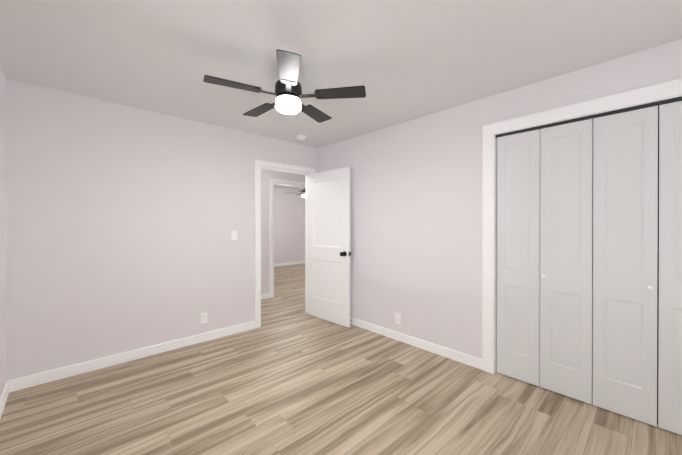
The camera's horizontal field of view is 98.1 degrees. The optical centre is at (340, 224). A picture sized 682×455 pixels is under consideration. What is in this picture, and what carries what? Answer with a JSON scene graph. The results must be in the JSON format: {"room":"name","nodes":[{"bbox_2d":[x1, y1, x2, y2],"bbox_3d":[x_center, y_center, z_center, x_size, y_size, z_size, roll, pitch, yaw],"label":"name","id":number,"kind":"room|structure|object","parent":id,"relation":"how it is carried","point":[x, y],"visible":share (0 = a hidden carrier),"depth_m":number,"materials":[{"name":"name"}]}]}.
{"room":"empty bedroom","nodes":[
{"label":"empty bedroom","id":0,"kind":"room"},
{"bbox_2d":[0,65,6,398],"bbox_3d":[-1.177,0.088,0.700,0.120,2.420,4.220,0,0,-43],"label":"wall","id":1,"kind":"structure","parent":0,"point":[3,334],"depth_m":2.16,"materials":[{"name":"white paint"}]},
{"bbox_2d":[0,380,10,418],"bbox_3d":[-1.171,1.252,0.792,0.016,0.092,4.106,0,0,-43],"label":"baseboard","id":2,"kind":"structure","parent":1,"relation":"attached to","point":[7,389],"depth_m":2.14,"materials":[{"name":"white paint"}]},
{"bbox_2d":[6,79,316,380],"bbox_3d":[-0.304,0.076,4.496,6.590,2.420,0.120,0,0,-43],"label":"wall","id":3,"kind":"structure","parent":0,"point":[122,221],"depth_m":2.76,"materials":[{"name":"white paint"}]},
{"bbox_2d":[11,321,254,391],"bbox_3d":[-1.813,1.245,2.994,2.035,0.092,0.016,0,0,-43],"label":"baseboard","id":4,"kind":"structure","parent":3,"relation":"attached to","point":[62,373],"depth_m":2.75,"materials":[{"name":"white paint"}]},
{"bbox_2d":[201,312,207,323],"bbox_3d":[-1.514,1.028,3.275,0.070,0.116,0.009,0,0,-43],"label":"electrical outlet","id":5,"kind":"object","parent":3,"relation":"attached to","point":[204,317],"visible":1,"depth_m":3.28,"materials":[{"name":"white plastic"}]},
{"bbox_2d":[231,230,236,239],"bbox_3d":[-1.262,0.121,3.503,0.070,0.116,0.017,0,0,-43],"label":"light switch","id":6,"kind":"object","parent":3,"relation":"attached to","point":[233,234],"visible":1,"depth_m":3.50,"materials":[{"name":"white plastic"}]},
{"bbox_2d":[255,159,314,327],"bbox_3d":[-0.771,0.234,4.059,0.946,2.108,0.152,0,0,-43],"label":"door frame","id":7,"kind":"structure","parent":3,"relation":"attached to","point":[272,165],"depth_m":3.74,"materials":[{"name":"white paint"}]},
{"bbox_2d":[308,167,351,327],"bbox_3d":[-0.179,0.276,3.973,0.801,2.000,0.183,0,0,45],"label":"door","id":8,"kind":"structure","parent":3,"relation":"in","point":[329,253],"depth_m":3.92,"materials":[{"name":"white paint"}]},
{"bbox_2d":[261,169,304,293],"bbox_3d":[-1.139,0.074,5.386,6.590,2.420,0.120,0,0,-43],"label":"wall","id":9,"kind":"structure","parent":0,"point":[266,175],"depth_m":5.16,"materials":[{"name":"white paint"}]},
{"bbox_2d":[261,293,269,299],"bbox_3d":[-2.327,1.241,4.183,2.967,0.092,0.013,0,0,-43],"label":"baseboard","id":10,"kind":"structure","parent":9,"relation":"attached to","point":[265,296],"depth_m":5.13,"materials":[{"name":"white paint"}]},
{"bbox_2d":[270,178,304,297],"bbox_3d":[-0.939,0.229,5.574,0.966,2.107,0.152,0,0,-43],"label":"trim","id":11,"kind":"structure","parent":9,"relation":"attached to","point":[282,182],"depth_m":5.22,"materials":[{"name":"white paint"}]},
{"bbox_2d":[274,187,304,263],"bbox_3d":[-2.320,0.070,6.643,6.590,2.420,3.330,0,0,-43],"label":"wall","id":12,"kind":"structure","parent":0,"point":[289,225],"depth_m":9.38,"materials":[{"name":"white paint"}]},
{"bbox_2d":[0,263,681,454],"bbox_3d":[-0.417,1.316,4.620,6.590,0.060,8.890,0,0,-43],"label":"floor","id":13,"kind":"structure","parent":0,"point":[290,376],"depth_m":2.11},
{"bbox_2d":[274,261,304,266],"bbox_3d":[-2.700,1.228,8.402,4.503,0.092,0.016,0,0,-43],"label":"baseboard","id":14,"kind":"structure","parent":13,"relation":"on","point":[297,262],"depth_m":9.39,"materials":[{"name":"white paint"}]},
{"bbox_2d":[0,0,681,189],"bbox_3d":[-0.417,-1.174,4.613,6.590,0.080,8.890,0,0,-43],"label":"ceiling","id":15,"kind":"structure","parent":0,"point":[401,61],"depth_m":1.90,"materials":[{"name":"white paint"}]},
{"bbox_2d":[203,49,365,122],"bbox_3d":[-0.406,-0.975,2.160,1.092,0.302,1.057,0,0,-43],"label":"ceiling fan","id":16,"kind":"object","parent":15,"relation":"hanging from","point":[288,92],"visible":1,"depth_m":2.06,"materials":[{"name":"grey"}]},
{"bbox_2d":[296,135,305,139],"bbox_3d":[-0.507,-1.113,3.767,0.128,0.036,0.128,0,0,-43],"label":"smoke detector","id":17,"kind":"object","parent":15,"relation":"attached to","point":[300,137],"visible":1,"depth_m":3.73,"materials":[{"name":"white plastic"}]},
{"bbox_2d":[297,190,304,196],"bbox_3d":[-1.002,-0.966,8.365,1.066,0.360,1.090,0,0,-43],"label":"ceiling fan","id":18,"kind":"object","parent":15,"relation":"hanging from","point":[302,193],"visible":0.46,"depth_m":8.26,"materials":[{"name":"grey"}]},
{"bbox_2d":[317,39,681,358],"bbox_3d":[1.134,0.081,2.870,0.120,2.420,4.220,0,0,-43],"label":"wall","id":19,"kind":"structure","parent":0,"point":[416,223],"depth_m":2.98,"materials":[{"name":"white paint"}]},
{"bbox_2d":[395,313,399,323],"bbox_3d":[0.633,1.045,3.312,0.009,0.116,0.070,0,0,-43],"label":"electrical outlet","id":20,"kind":"object","parent":19,"relation":"attached to","point":[397,318],"visible":1,"depth_m":3.31,"materials":[{"name":"white plastic"}]},
{"bbox_2d":[350,317,481,369],"bbox_3d":[0.448,1.243,3.502,0.026,0.092,2.371,0,0,-43],"label":"baseboard","id":21,"kind":"structure","parent":19,"relation":"attached to","point":[469,360],"depth_m":3.07,"materials":[{"name":"white paint"}]},
{"bbox_2d":[497,129,539,385],"bbox_3d":[1.476,0.261,2.472,0.030,2.043,0.314,0,0,-43],"label":"closet door","id":22,"kind":"structure","parent":19,"relation":"in","point":[518,256],"depth_m":2.46,"materials":[{"name":"white paint"}]},
{"bbox_2d":[540,119,592,403],"bbox_3d":[1.684,0.262,2.228,0.062,2.043,0.314,0,0,-43],"label":"closet door","id":23,"kind":"structure","parent":19,"relation":"in","point":[566,203],"depth_m":2.22,"materials":[{"name":"white paint"}]},
{"bbox_2d":[482,78,681,373],"bbox_3d":[1.816,0.205,2.132,0.137,2.178,1.494,0,0,-43],"label":"trim","id":24,"kind":"structure","parent":19,"relation":"attached to","point":[672,89],"depth_m":2.57,"materials":[{"name":"white paint"}]},
{"bbox_2d":[496,97,681,137],"bbox_3d":[1.806,-0.773,2.120,0.042,0.021,1.298,0,0,-43],"label":"track rail","id":25,"kind":"object","parent":19,"relation":"attached to","point":[658,103],"visible":0.89,"depth_m":2.09,"materials":[{"name":"grey metal"}]},
{"bbox_2d":[593,106,657,426],"bbox_3d":[1.903,0.263,1.994,0.062,2.043,0.314,0,0,-43],"label":"closet door","id":26,"kind":"structure","parent":19,"relation":"in","point":[625,198],"depth_m":1.99,"materials":[{"name":"white paint"}]},
{"bbox_2d":[592,107,658,424],"bbox_3d":[1.835,0.255,2.150,0.005,2.077,1.299,0,0,-43],"label":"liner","id":27,"kind":"object","parent":19,"relation":"attached to","point":[657,289],"depth_m":1.92,"materials":[{"name":"black"}]},
{"bbox_2d":[658,101,681,434],"bbox_3d":[2.134,0.263,1.772,0.030,2.043,0.314,0,0,-43],"label":"closet door","id":28,"kind":"structure","parent":19,"relation":"in","point":[670,287],"depth_m":1.84,"materials":[{"name":"white paint"}]}
]}

